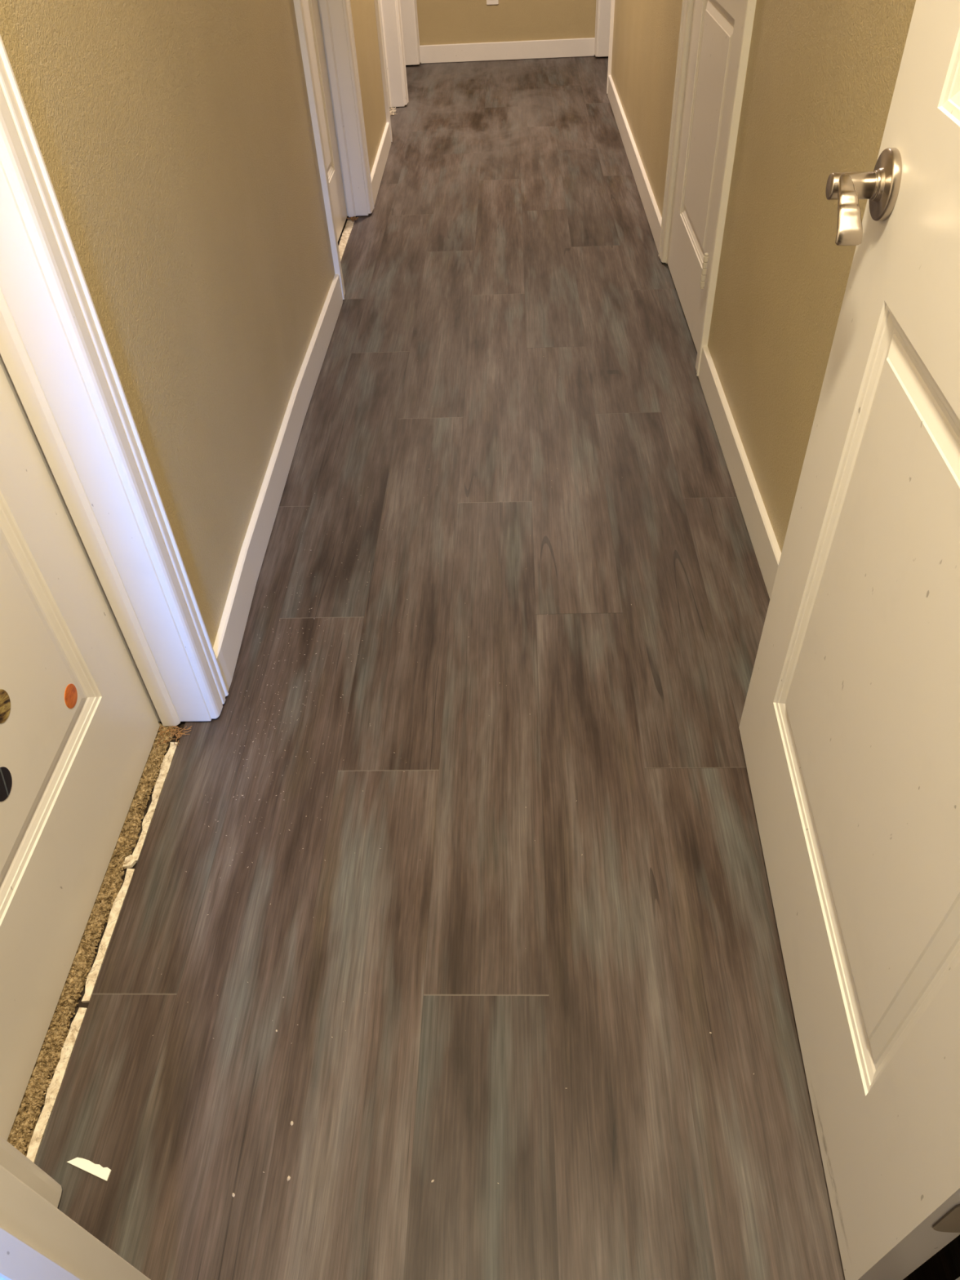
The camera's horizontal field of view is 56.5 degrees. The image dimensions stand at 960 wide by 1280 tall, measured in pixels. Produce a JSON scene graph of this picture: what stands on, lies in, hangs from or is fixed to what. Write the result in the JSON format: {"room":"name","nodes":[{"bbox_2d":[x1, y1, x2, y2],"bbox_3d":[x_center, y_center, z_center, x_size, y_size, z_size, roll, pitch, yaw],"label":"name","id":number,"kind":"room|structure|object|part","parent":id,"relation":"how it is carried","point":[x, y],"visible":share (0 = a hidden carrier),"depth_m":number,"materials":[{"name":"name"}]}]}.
{"room":"home hallway","nodes":[
{"label":"home hallway","id":0,"kind":"room"},
{"bbox_2d":[0,0,414,647],"bbox_3d":[-0.565,-2.281,2.465,0.120,2.438,6.490,-1,44,3],"label":"wall","id":1,"kind":"structure","parent":0,"point":[175,140],"depth_m":1.67,"materials":[{"name":"beige paint"}]},
{"bbox_2d":[0,364,159,1141],"bbox_3d":[-0.668,-0.309,0.708,0.035,2.020,0.748,-1,44,3],"label":"door","id":2,"kind":"structure","parent":1,"relation":"in","point":[76,772],"depth_m":1.28,"materials":[{"name":"white paint"}]},
{"bbox_2d":[0,688,10,723],"bbox_3d":[-0.626,0.087,1.167,0.001,0.045,0.045,-1,44,3],"label":"sticker","id":3,"kind":"object","parent":2,"relation":"attached to","point":[5,702],"visible":1,"depth_m":1.17,"materials":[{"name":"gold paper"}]},
{"bbox_2d":[0,766,12,801],"bbox_3d":[-0.625,0.189,1.167,0.001,0.045,0.045,-1,44,3],"label":"sticker","id":4,"kind":"object","parent":2,"relation":"attached to","point":[6,780],"visible":1,"depth_m":1.17,"materials":[{"name":"black plastic"}]},
{"bbox_2d":[64,683,77,708],"bbox_3d":[-0.618,0.085,1.350,0.001,0.038,0.038,-1,44,3],"label":"sticker","id":5,"kind":"object","parent":2,"relation":"attached to","point":[70,693],"visible":1,"depth_m":1.35,"materials":[{"name":"orange paper"}]},
{"bbox_2d":[0,35,228,1208],"bbox_3d":[-0.613,-0.340,0.680,0.147,2.102,0.907,-1,44,3],"label":"trim","id":6,"kind":"structure","parent":1,"relation":"attached to","point":[56,362],"depth_m":1.25,"materials":[{"name":"white paint"}]},
{"bbox_3d":[-0.572,-0.050,0.374,0.018,2.100,0.066,-1,44,3],"label":"casing","id":7,"kind":"part","parent":6,"relation":"part of","materials":[{"name":"white paint"}]},
{"bbox_3d":[-0.539,-0.632,0.980,0.018,2.100,0.066,-1,44,3],"label":"casing","id":8,"kind":"part","parent":6,"relation":"part of","materials":[{"name":"white paint"}]},
{"bbox_2d":[213,274,342,692],"bbox_3d":[-0.492,-0.558,2.356,0.026,0.094,1.818,-1,44,2],"label":"baseboard","id":9,"kind":"structure","parent":1,"relation":"attached to","point":[227,645],"depth_m":2.11,"materials":[{"name":"white paint"}]},
{"bbox_2d":[302,0,346,240],"bbox_3d":[-0.609,-2.197,2.673,0.035,2.020,0.752,-1,44,3],"label":"door","id":10,"kind":"structure","parent":1,"relation":"in","point":[311,10],"depth_m":3.25,"materials":[{"name":"white paint"}]},
{"bbox_2d":[293,0,374,299],"bbox_3d":[-0.559,-2.226,2.647,0.138,2.102,0.909,-1,44,3],"label":"trim","id":11,"kind":"structure","parent":1,"relation":"attached to","point":[335,15],"depth_m":3.29,"materials":[{"name":"white paint"}]},
{"bbox_3d":[-0.513,-1.938,2.339,0.018,2.096,0.066,-1,44,3],"label":"casing","id":12,"kind":"part","parent":11,"relation":"part of","materials":[{"name":"white paint"}]},
{"bbox_3d":[-0.490,-2.521,2.946,0.018,2.096,0.066,-1,44,3],"label":"casing","id":13,"kind":"part","parent":11,"relation":"part of","materials":[{"name":"white paint"}]},
{"bbox_2d":[370,122,391,206],"bbox_3d":[-0.447,-2.142,4.007,0.014,0.094,0.941,-1,44,2],"label":"baseboard","id":14,"kind":"structure","parent":1,"relation":"attached to","point":[380,160],"depth_m":3.98,"materials":[{"name":"white paint"}]},
{"bbox_2d":[373,0,408,142],"bbox_3d":[-0.521,-3.456,3.929,0.154,2.102,0.762,-1,44,3],"label":"trim","id":15,"kind":"structure","parent":1,"relation":"attached to","point":[388,12],"depth_m":4.66,"materials":[{"name":"white paint"}]},
{"bbox_3d":[-0.481,-3.218,3.673,0.018,2.095,0.066,-1,44,3],"label":"casing","id":16,"kind":"part","parent":15,"relation":"part of","materials":[{"name":"white paint"}]},
{"bbox_3d":[-0.446,-3.700,4.174,0.018,2.095,0.066,-1,44,3],"label":"casing","id":17,"kind":"part","parent":15,"relation":"part of","materials":[{"name":"white paint"}]},
{"bbox_2d":[400,0,421,65],"bbox_3d":[-0.492,-4.057,4.550,0.133,2.096,0.982,-1,44,3],"label":"trim","id":18,"kind":"structure","parent":1,"relation":"attached to","point":[408,7],"depth_m":5.46,"materials":[{"name":"white paint"}]},
{"bbox_3d":[-0.425,-4.375,4.878,0.018,2.095,0.066,-1,44,3],"label":"casing","id":19,"kind":"part","parent":18,"relation":"part of","materials":[{"name":"white paint"}]},
{"bbox_2d":[30,55,959,1279],"bbox_3d":[0.255,-0.757,2.620,3.700,0.040,8.560,-1,44,3],"label":"floor","id":20,"kind":"structure","parent":0,"point":[566,886],"depth_m":1.49,"materials":[{"name":"laminate"}]},
{"bbox_2d":[26,1007,87,1163],"bbox_3d":[-0.580,0.611,1.219,0.017,0.006,0.218,-1,44,3],"label":"strip","id":21,"kind":"object","parent":20,"relation":"on","point":[53,1089],"visible":0.88,"depth_m":1.22,"materials":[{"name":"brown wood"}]},
{"bbox_2d":[66,1157,111,1181],"bbox_3d":[-0.498,0.672,1.141,0.063,0.003,0.013,13,46,16],"label":"debris","id":22,"kind":"object","parent":20,"relation":"on","point":[104,1173],"depth_m":1.14,"materials":[{"name":"white paper"}]},
{"bbox_2d":[7,722,177,1156],"bbox_3d":[-0.610,0.423,1.412,0.067,0.014,0.766,-1,44,3],"label":"carpet","id":23,"kind":"object","parent":20,"relation":"on","point":[20,1135],"visible":0.63,"depth_m":1.35,"materials":[{"name":"beige carpet"}]},
{"bbox_2d":[156,725,191,747],"bbox_3d":[-0.574,0.176,1.660,0.069,0.005,0.057,-1,44,3],"label":"torn fibres","id":24,"kind":"object","parent":23,"relation":"on","point":[179,733],"visible":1,"depth_m":1.66,"materials":[{"name":"brown"}]},
{"bbox_2d":[81,868,134,1003],"bbox_3d":[-0.575,0.452,1.384,0.017,0.006,0.221,-1,44,3],"label":"strip","id":25,"kind":"object","parent":20,"relation":"on","point":[91,979],"visible":1,"depth_m":1.37,"materials":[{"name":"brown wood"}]},
{"bbox_2d":[122,854,136,868],"bbox_3d":[-0.575,0.365,1.469,0.018,0.007,0.023,-1,44,3],"label":"flake","id":26,"kind":"object","parent":20,"relation":"on","point":[130,861],"visible":1,"depth_m":1.47,"materials":[{"name":"white wood"}]},
{"bbox_2d":[132,742,177,862],"bbox_3d":[-0.570,0.279,1.565,0.018,0.006,0.253,-1,44,3],"label":"strip","id":27,"kind":"object","parent":20,"relation":"on","point":[167,759],"visible":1,"depth_m":1.57,"materials":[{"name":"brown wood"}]},
{"bbox_2d":[337,219,355,261],"bbox_3d":[-0.532,-1.456,3.374,0.033,0.006,0.740,-1,44,3],"label":"strip","id":28,"kind":"object","parent":20,"relation":"on","point":[347,231],"visible":0.38,"depth_m":3.50,"materials":[{"name":"beige wood"}]},
{"bbox_2d":[346,216,359,221],"bbox_3d":[-0.517,-1.716,3.630,0.054,0.011,0.043,21,49,23],"label":"torn fibres","id":29,"kind":"object","parent":20,"relation":"on","point":[353,218],"visible":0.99,"depth_m":3.62,"materials":[{"name":"brown"}]},
{"bbox_2d":[389,106,397,115],"bbox_3d":[-0.476,-2.846,4.809,0.058,0.011,0.153,-6,44,-3],"label":"debris","id":30,"kind":"object","parent":20,"relation":"on","point":[393,108],"visible":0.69,"depth_m":4.81,"materials":[{"name":"brown wood"}]},
{"bbox_2d":[416,0,595,62],"bbox_3d":[0.146,-4.573,4.815,2.600,2.438,0.116,-1,44,3],"label":"wall","id":31,"kind":"structure","parent":0,"point":[439,21],"depth_m":5.48,"materials":[{"name":"beige paint"}]},
{"bbox_2d":[486,0,498,4],"bbox_3d":[0.074,-3.898,5.379,0.072,0.116,0.008,-1,44,3],"label":"wall outlet","id":32,"kind":"object","parent":31,"relation":"attached to","point":[488,2],"visible":1,"depth_m":5.41,"materials":[{"name":"white plastic"}]},
{"bbox_2d":[419,37,595,63],"bbox_3d":[0.169,-3.683,5.579,1.086,0.094,0.014,-1,44,3],"label":"baseboard","id":33,"kind":"structure","parent":31,"relation":"attached to","point":[570,47],"depth_m":5.57,"materials":[{"name":"white paint"}]},
{"bbox_2d":[602,0,915,551],"bbox_3d":[0.668,-2.300,2.410,0.115,2.438,6.490,-1,44,3],"label":"wall","id":34,"kind":"structure","parent":0,"point":[821,77],"depth_m":1.79,"materials":[{"name":"beige paint"}]},
{"bbox_2d":[594,0,614,93],"bbox_3d":[0.725,-4.077,4.498,0.133,2.096,0.977,-1,44,3],"label":"trim","id":35,"kind":"structure","parent":34,"relation":"attached to","point":[605,9],"depth_m":5.39,"materials":[{"name":"white paint"}]},
{"bbox_3d":[0.678,-4.391,4.829,0.018,2.095,0.066,-1,44,3],"label":"casing","id":36,"kind":"part","parent":35,"relation":"part of","materials":[{"name":"white paint"}]},
{"bbox_3d":[0.658,-3.761,4.172,0.018,2.095,0.066,-1,44,3],"label":"casing","id":37,"kind":"part","parent":35,"relation":"part of","materials":[{"name":"white paint"}]},
{"bbox_2d":[607,75,662,253],"bbox_3d":[0.676,-2.213,4.013,0.014,0.094,2.305,-1,44,3],"label":"baseboard","id":38,"kind":"structure","parent":34,"relation":"attached to","point":[654,217],"depth_m":3.78,"materials":[{"name":"white paint"}]},
{"bbox_2d":[666,0,744,351],"bbox_3d":[0.613,-1.800,2.180,0.065,2.020,0.766,-1,44,3],"label":"door","id":39,"kind":"structure","parent":34,"relation":"in","point":[716,24],"depth_m":2.57,"materials":[{"name":"white paint"}]},
{"bbox_2d":[657,0,756,376],"bbox_3d":[0.655,-1.828,2.159,0.133,2.102,0.905,-1,44,3],"label":"trim","id":40,"kind":"structure","parent":34,"relation":"attached to","point":[749,6],"depth_m":2.41,"materials":[{"name":"white paint"}]},
{"bbox_3d":[0.607,-2.118,2.463,0.018,2.100,0.066,-1,44,3],"label":"casing","id":41,"kind":"part","parent":40,"relation":"part of","materials":[{"name":"white paint"}]},
{"bbox_3d":[0.588,-1.537,1.858,0.018,2.100,0.066,-1,44,3],"label":"casing","id":42,"kind":"part","parent":40,"relation":"part of","materials":[{"name":"white paint"}]},
{"bbox_2d":[697,346,781,599],"bbox_3d":[0.608,-0.040,1.748,0.014,0.094,2.164,-1,44,3],"label":"baseboard","id":43,"kind":"structure","parent":34,"relation":"attached to","point":[761,532],"depth_m":2.09,"materials":[{"name":"white paint"}]},
{"bbox_3d":[0.155,-0.084,0.128,3.700,2.438,0.112,-1,44,3],"label":"wall","id":44,"kind":"structure","parent":0,"visible":0},
{"bbox_2d":[0,1164,959,1279],"bbox_3d":[0.020,0.056,0.266,0.872,2.056,0.116,-1,44,3],"label":"trim","id":45,"kind":"structure","parent":44,"relation":"attached to","point":[38,1241],"depth_m":0.75,"materials":[{"name":"white paint"}]},
{"bbox_2d":[738,0,959,1279],"bbox_3d":[0.395,-0.280,0.606,0.115,2.020,0.842,1,44,4],"label":"door","id":46,"kind":"structure","parent":44,"relation":"in","point":[849,727],"depth_m":0.92,"materials":[{"name":"white paint"}]},
{"bbox_3d":[0.377,-0.441,0.916,0.026,0.052,0.059,1,44,4],"label":"lever","id":47,"kind":"part","parent":46,"relation":"part of","materials":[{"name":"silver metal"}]}
]}

